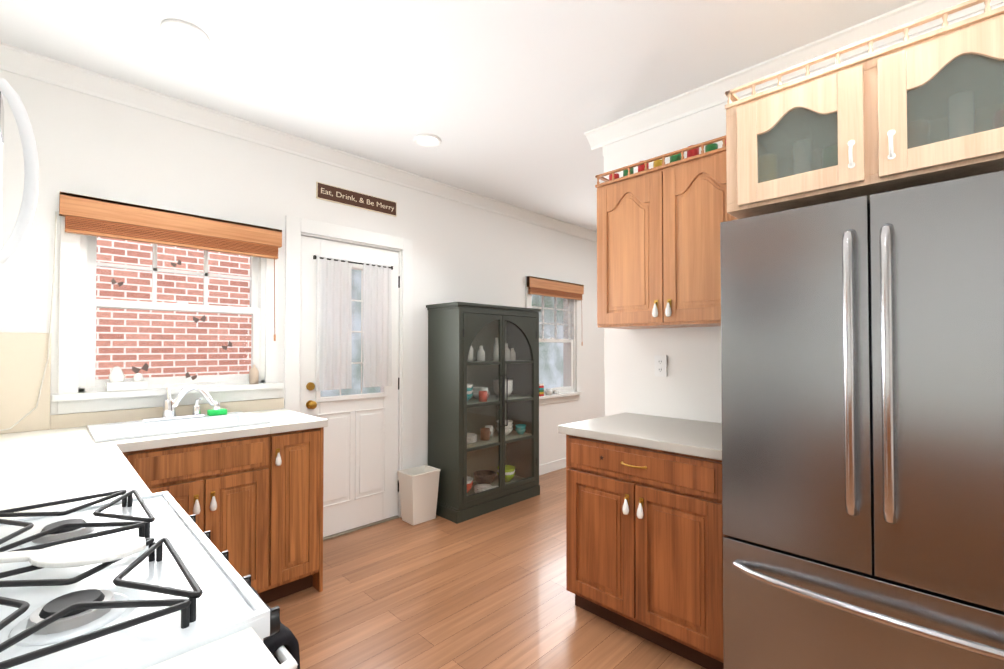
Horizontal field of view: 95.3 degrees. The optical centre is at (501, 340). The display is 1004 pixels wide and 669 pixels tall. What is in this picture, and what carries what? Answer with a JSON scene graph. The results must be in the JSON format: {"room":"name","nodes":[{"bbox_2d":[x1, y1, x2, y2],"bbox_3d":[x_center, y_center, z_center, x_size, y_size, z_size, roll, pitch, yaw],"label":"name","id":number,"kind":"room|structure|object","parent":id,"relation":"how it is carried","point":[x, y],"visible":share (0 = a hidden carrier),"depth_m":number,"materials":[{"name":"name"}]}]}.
{"room":"kitchen","nodes":[
{"label":"kitchen","id":0,"kind":"room"},
{"bbox_2d":[146,627,281,668],"bbox_3d":[0.303,0.395,-0.472,2.477,0.038,0.645,-1,-1,45],"label":"countertop","id":1,"kind":"structure","parent":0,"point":[244,649],"depth_m":0.57,"materials":[{"name":"white stone"}]},
{"bbox_2d":[0,70,604,467],"bbox_3d":[-0.239,0.049,4.138,0.150,2.620,7.000,-1,-1,45],"label":"wall","id":2,"kind":"structure","parent":0,"point":[90,146],"depth_m":2.80,"materials":[{"name":"white paint"}]},
{"bbox_2d":[52,216,283,413],"bbox_3d":[-1.782,-0.171,2.545,0.220,1.050,1.020,-1,-1,45],"label":"window","id":3,"kind":"structure","parent":2,"relation":"in","point":[81,388],"depth_m":2.40,"materials":[{"name":"white wood"}]},
{"bbox_2d":[106,366,147,391],"bbox_3d":[-1.900,0.193,2.318,0.064,0.125,0.160,-1,-1,45],"label":"plate","id":4,"kind":"object","parent":3,"relation":"on","point":[116,382],"visible":1,"depth_m":2.29,"materials":[{"name":"white ceramic"}]},
{"bbox_2d":[59,192,281,340],"bbox_3d":[-1.722,-0.344,2.487,0.050,0.687,0.990,-1,-1,45],"label":"blinds","id":5,"kind":"object","parent":3,"relation":"attached to","point":[91,216],"visible":1,"depth_m":2.41,"materials":[{"name":"brown wood"}]},
{"bbox_2d":[0,212,56,430],"bbox_3d":[-2.188,-0.097,1.950,0.141,1.017,0.409,-1,-1,45],"label":"cord","id":6,"kind":"object","parent":5,"relation":"hanging from","point":[49,326],"visible":0.98,"depth_m":2.13,"materials":[{"name":"beige plastic"}]},
{"bbox_2d":[249,360,258,383],"bbox_3d":[-1.483,0.190,2.735,0.051,0.143,0.052,-1,-1,45],"label":"soap bottle","id":7,"kind":"object","parent":3,"relation":"on","point":[253,375],"visible":0.98,"depth_m":2.72,"materials":[{"name":"beige plastic"}]},
{"bbox_2d":[0,42,596,241],"bbox_3d":[-0.156,-1.220,4.074,0.085,0.085,6.400,-1,-1,45],"label":"crown molding","id":8,"kind":"structure","parent":2,"relation":"attached to","point":[26,63],"depth_m":2.67,"materials":[{"name":"white wood"}]},
{"bbox_2d":[284,215,412,540],"bbox_3d":[-1.087,0.280,3.271,0.168,2.130,0.950,-1,-1,45],"label":"door frame","id":9,"kind":"structure","parent":2,"relation":"attached to","point":[295,227],"depth_m":3.22,"materials":[{"name":"white wood"}]},
{"bbox_2d":[300,236,399,536],"bbox_3d":[-1.040,0.324,3.232,0.110,2.008,0.750,-1,-1,45],"label":"entry door","id":10,"kind":"structure","parent":2,"relation":"in","point":[360,476],"depth_m":3.23,"materials":[{"name":"white wood"}]},
{"bbox_2d":[313,255,392,390],"bbox_3d":[-1.032,-0.109,3.222,0.030,0.895,0.590,-1,-1,45],"label":"door curtain","id":11,"kind":"object","parent":10,"relation":"hanging from","point":[333,323],"visible":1,"depth_m":3.18,"materials":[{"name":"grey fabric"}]},
{"bbox_2d":[316,182,396,216],"bbox_3d":[-1.018,-0.995,3.257,0.013,0.110,0.610,-1,-1,45],"label":"sign","id":12,"kind":"object","parent":2,"relation":"attached to","point":[357,196],"visible":1,"depth_m":3.23,"materials":[{"name":"brown wood"}]},
{"bbox_2d":[321,188,393,211],"bbox_3d":[-1.011,-0.992,3.253,0.002,0.048,0.560,-1,-1,45],"label":"lettering","id":13,"kind":"object","parent":12,"relation":"attached to","point":[356,201],"visible":1,"depth_m":3.22,"materials":[{"name":"beige paint"}]},
{"bbox_2d":[539,458,565,474],"bbox_3d":[0.689,1.321,4.933,0.012,0.100,3.935,-1,-1,45],"label":"baseboard","id":14,"kind":"structure","parent":2,"relation":"attached to","point":[552,466],"depth_m":4.75,"materials":[{"name":"white"}]},
{"bbox_2d":[525,276,583,404],"bbox_3d":[0.520,0.015,4.850,0.220,1.290,0.900,-1,-1,45],"label":"window","id":15,"kind":"structure","parent":2,"relation":"in","point":[567,392],"depth_m":5.06,"materials":[{"name":"white"}]},
{"bbox_2d":[539,383,543,395],"bbox_3d":[0.378,0.498,4.595,0.060,0.125,0.060,-1,-1,45],"label":"box","id":16,"kind":"object","parent":15,"relation":"on","point":[541,389],"visible":0.71,"depth_m":4.57,"materials":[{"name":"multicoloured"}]},
{"bbox_2d":[546,389,551,394],"bbox_3d":[0.483,0.532,4.696,0.058,0.060,0.060,-1,-1,45],"label":"jar","id":17,"kind":"object","parent":15,"relation":"on","point":[549,391],"depth_m":4.67,"materials":[{"name":"white"}]},
{"bbox_2d":[533,296,573,339],"bbox_3d":[0.554,-0.251,4.820,0.008,0.500,0.690,-1,-1,45],"label":"lace curtain","id":18,"kind":"object","parent":15,"relation":"hanging from","point":[562,307],"visible":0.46,"depth_m":4.85,"materials":[{"name":"white fabric"}]},
{"bbox_2d":[527,276,583,345],"bbox_3d":[0.580,-0.283,4.795,0.050,0.677,0.910,-1,-1,45],"label":"window blind","id":19,"kind":"object","parent":15,"relation":"attached to","point":[550,287],"visible":1,"depth_m":4.74,"materials":[{"name":"brown wood"}]},
{"bbox_2d":[0,0,916,231],"bbox_3d":[1.520,-1.339,2.404,5.420,0.100,7.000,-1,-1,45],"label":"ceiling","id":20,"kind":"structure","parent":0,"point":[511,102],"depth_m":2.13,"materials":[{"name":"white paint"}]},
{"bbox_2d":[160,19,209,48],"bbox_3d":[-1.336,-1.290,1.933,0.176,0.012,0.176,-1,-1,45],"label":"recessed light","id":21,"kind":"object","parent":20,"relation":"in","point":[186,34],"visible":1,"depth_m":1.93,"materials":[{"name":"white"}]},
{"bbox_2d":[414,134,441,146],"bbox_3d":[-0.475,-1.275,2.924,0.176,0.012,0.176,-1,-1,45],"label":"recessed light","id":22,"kind":"object","parent":20,"relation":"in","point":[428,140],"visible":0.98,"depth_m":2.92,"materials":[{"name":"white glass"}]},
{"bbox_2d":[267,468,705,668],"bbox_3d":[1.520,1.381,2.361,5.420,0.100,7.000,-1,-1,45],"label":"floor","id":23,"kind":"structure","parent":0,"point":[487,591],"depth_m":2.30,"materials":[{"name":"laminate"}]},
{"bbox_2d":[0,490,297,668],"bbox_3d":[-0.813,0.760,0.698,0.764,1.090,0.730,-1,-1,45],"label":"stove","id":24,"kind":"object","parent":23,"relation":"on","point":[178,585],"visible":0.98,"depth_m":0.68,"materials":[{"name":"white metal"}]},
{"bbox_2d":[0,536,145,567],"bbox_3d":[-0.763,0.345,0.728,0.217,0.010,0.295,-1,-1,45],"label":"spoon rest","id":25,"kind":"object","parent":24,"relation":"on","point":[91,551],"visible":1,"depth_m":0.73,"materials":[{"name":"white ceramic"}]},
{"bbox_2d":[251,587,299,668],"bbox_3d":[-0.452,0.691,0.850,0.269,0.393,0.069,-1,-1,45],"label":"towel","id":26,"kind":"object","parent":24,"relation":"hanging from","point":[286,638],"visible":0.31,"depth_m":0.77,"materials":[{"name":"black fabric"}]},
{"bbox_2d":[123,427,323,603],"bbox_3d":[-1.480,0.895,2.327,0.627,0.869,0.897,-1,-1,45],"label":"base cabinet","id":27,"kind":"object","parent":23,"relation":"on","point":[254,504],"visible":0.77,"depth_m":2.17,"materials":[{"name":"brown wood"}]},
{"bbox_2d":[0,332,167,519],"bbox_3d":[-1.666,0.201,1.496,1.555,0.488,0.645,-1,-1,45],"label":"countertop","id":28,"kind":"structure","parent":27,"relation":"on","point":[46,456],"depth_m":1.83,"materials":[{"name":"white stone"}]},
{"bbox_2d":[87,411,269,442],"bbox_3d":[-1.570,0.502,2.237,0.480,0.195,0.660,-1,-1,45],"label":"sink","id":29,"kind":"object","parent":28,"relation":"in","point":[117,431],"visible":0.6,"depth_m":2.24,"materials":[{"name":"white ceramic"}]},
{"bbox_2d":[207,409,226,415],"bbox_3d":[-1.553,0.393,2.494,0.055,0.029,0.085,-1,-1,45],"label":"sponge","id":30,"kind":"object","parent":29,"relation":"on","point":[216,412],"visible":0.98,"depth_m":2.47,"materials":[{"name":"green"}]},
{"bbox_2d":[176,398,283,414],"bbox_3d":[-1.651,0.410,2.534,0.104,0.104,0.880,-1,-1,45],"label":"backsplash","id":31,"kind":"structure","parent":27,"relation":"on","point":[249,405],"depth_m":2.70,"materials":[{"name":"white"}]},
{"bbox_2d":[141,385,219,421],"bbox_3d":[-1.637,0.317,2.338,0.188,0.176,0.304,-1,-1,45],"label":"faucet","id":32,"kind":"object","parent":31,"relation":"on","point":[170,404],"visible":1,"depth_m":2.35,"materials":[{"name":"silver metal"}]},
{"bbox_2d":[168,416,327,446],"bbox_3d":[-1.271,0.437,2.155,0.114,0.038,0.880,-1,-1,45],"label":"countertop","id":33,"kind":"structure","parent":27,"relation":"on","point":[281,424],"depth_m":2.18,"materials":[{"name":"white stone"}]},
{"bbox_2d":[245,408,311,419],"bbox_3d":[-1.259,0.443,2.558,0.390,0.038,0.291,-1,-1,45],"label":"countertop","id":34,"kind":"structure","parent":27,"relation":"on","point":[265,413],"depth_m":2.65,"materials":[{"name":"white stone"}]},
{"bbox_2d":[397,465,440,525],"bbox_3d":[-0.624,1.162,3.438,0.198,0.368,0.258,-1,-1,45],"label":"trash bin","id":35,"kind":"object","parent":23,"relation":"on","point":[418,487],"visible":1,"depth_m":3.38,"materials":[{"name":"beige plastic"}]},
{"bbox_2d":[426,302,540,523],"bbox_3d":[-0.121,0.539,3.821,0.423,1.630,0.954,-1,-1,45],"label":"hutch","id":36,"kind":"object","parent":23,"relation":"on","point":[457,331],"visible":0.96,"depth_m":3.65,"materials":[{"name":"grey paint"}]},
{"bbox_2d":[467,346,484,361],"label":"dishes","id":37,"kind":"object","parent":36,"relation":"in","point":[479,353],"depth_m":3.77,"materials":[{"name":"white ceramic"}]},
{"bbox_2d":[467,384,489,401],"label":"dishes","id":38,"kind":"object","parent":36,"relation":"in","point":[485,394],"depth_m":3.66,"materials":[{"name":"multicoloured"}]},
{"bbox_2d":[467,420,498,443],"label":"dishes","id":39,"kind":"object","parent":36,"relation":"in","point":[470,435],"depth_m":3.75,"materials":[{"name":"white ceramic"}]},
{"bbox_2d":[467,466,498,492],"label":"dishes","id":40,"kind":"object","parent":36,"relation":"in","point":[484,482],"depth_m":3.76,"materials":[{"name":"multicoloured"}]},
{"bbox_2d":[493,338,498,360],"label":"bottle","id":41,"kind":"object","parent":36,"relation":"in","point":[495,349],"depth_m":3.91,"materials":[{"name":"white ceramic"}]},
{"bbox_2d":[493,379,498,395],"label":"dishes","id":42,"kind":"object","parent":36,"relation":"in","point":[495,383],"depth_m":3.93,"materials":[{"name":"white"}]},
{"bbox_2d":[505,379,512,397],"label":"dishes","id":43,"kind":"object","parent":36,"relation":"in","point":[510,383],"depth_m":3.93,"materials":[{"name":"white ceramic"}]},
{"bbox_2d":[505,465,514,481],"label":"dishes","id":44,"kind":"object","parent":36,"relation":"in","point":[512,473],"depth_m":3.95,"materials":[{"name":"green ceramic"}]},
{"bbox_2d":[505,343,515,360],"label":"dishes","id":45,"kind":"object","parent":36,"relation":"in","point":[506,349],"depth_m":4.00,"materials":[{"name":"white ceramic"}]},
{"bbox_2d":[505,420,525,434],"label":"dishes","id":46,"kind":"object","parent":36,"relation":"in","point":[521,429],"depth_m":3.98,"materials":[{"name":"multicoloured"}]},
{"bbox_2d":[566,434,724,668],"bbox_3d":[0.779,0.893,2.179,0.760,0.870,0.651,-1,-1,45],"label":"base cabinet","id":47,"kind":"object","parent":23,"relation":"on","point":[645,535],"visible":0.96,"depth_m":1.93,"materials":[{"name":"brown wood"}]},
{"bbox_2d":[558,412,721,459],"bbox_3d":[0.776,0.437,2.197,0.779,0.038,0.640,-1,-1,45],"label":"countertop","id":48,"kind":"structure","parent":47,"relation":"on","point":[690,437],"depth_m":2.08,"materials":[{"name":"grey stone"}]},
{"bbox_2d":[720,170,1003,668],"bbox_3d":[1.299,0.446,1.556,0.842,1.745,0.748,-1,-1,45],"label":"fridge","id":49,"kind":"object","parent":23,"relation":"on","point":[862,362],"visible":1,"depth_m":1.34,"materials":[{"name":"grey metal"}]},
{"bbox_2d":[604,3,1003,422],"bbox_3d":[1.853,0.010,1.669,3.340,2.620,0.120,-1,-1,45],"label":"wall","id":50,"kind":"structure","parent":0,"point":[688,387],"depth_m":2.52,"materials":[{"name":"white paint"}]},
{"bbox_2d":[654,355,666,376],"bbox_3d":[0.881,0.143,2.541,0.070,0.116,0.008,-1,-1,45],"label":"electrical outlet plate","id":51,"kind":"object","parent":50,"relation":"attached to","point":[660,365],"visible":1,"depth_m":2.54,"materials":[{"name":"white plastic"}]},
{"bbox_2d":[595,135,736,328],"bbox_3d":[0.878,-0.481,2.302,0.764,0.822,0.369,-1,-1,45],"label":"upper cabinet","id":52,"kind":"object","parent":50,"relation":"attached to","point":[658,250],"visible":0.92,"depth_m":2.19,"materials":[{"name":"brown wood"}]},
{"bbox_2d":[584,0,1003,151],"bbox_3d":[1.750,-1.258,1.646,3.425,0.085,0.085,-1,-1,45],"label":"crown molding","id":53,"kind":"structure","parent":50,"relation":"attached to","point":[712,94],"depth_m":2.10,"materials":[{"name":"white wood"}]},
{"bbox_2d":[725,0,1003,218],"bbox_3d":[1.349,-0.708,1.623,0.856,0.454,0.668,-1,-1,45],"label":"upper cabinet","id":54,"kind":"object","parent":50,"relation":"attached to","point":[923,109],"visible":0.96,"depth_m":1.43,"materials":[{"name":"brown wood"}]},
{"bbox_3d":[-0.687,-0.017,-0.041,5.120,2.620,0.150,-1,-1,45],"label":"wall","id":55,"kind":"structure","parent":0,"visible":0},
{"bbox_2d":[0,78,38,280],"bbox_3d":[-0.920,-0.312,0.608,0.760,0.430,0.427,-1,-1,45],"label":"microwave","id":56,"kind":"object","parent":55,"relation":"attached to","point":[10,248],"visible":1,"depth_m":0.88,"materials":[{"name":"white"}]},
{"bbox_3d":[-1.072,1.606,5.580,3.100,0.050,15.500,-1,-1,45],"label":"ground","id":57,"kind":"structure","parent":0,"visible":0},
{"bbox_2d":[95,237,251,378],"bbox_3d":[-5.188,-1.801,3.560,0.200,6.700,6.750,-1,-1,45],"label":"brick wall","id":58,"kind":"structure","parent":57,"relation":"on","point":[226,364],"depth_m":4.98,"materials":[{"name":"red brick"}]},
{"bbox_2d":[320,269,562,396],"bbox_3d":[0.250,-1.714,9.081,0.100,6.700,8.750,-1,-1,45],"label":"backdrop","id":59,"kind":"object","parent":57,"relation":"on","point":[544,370],"depth_m":9.51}
]}

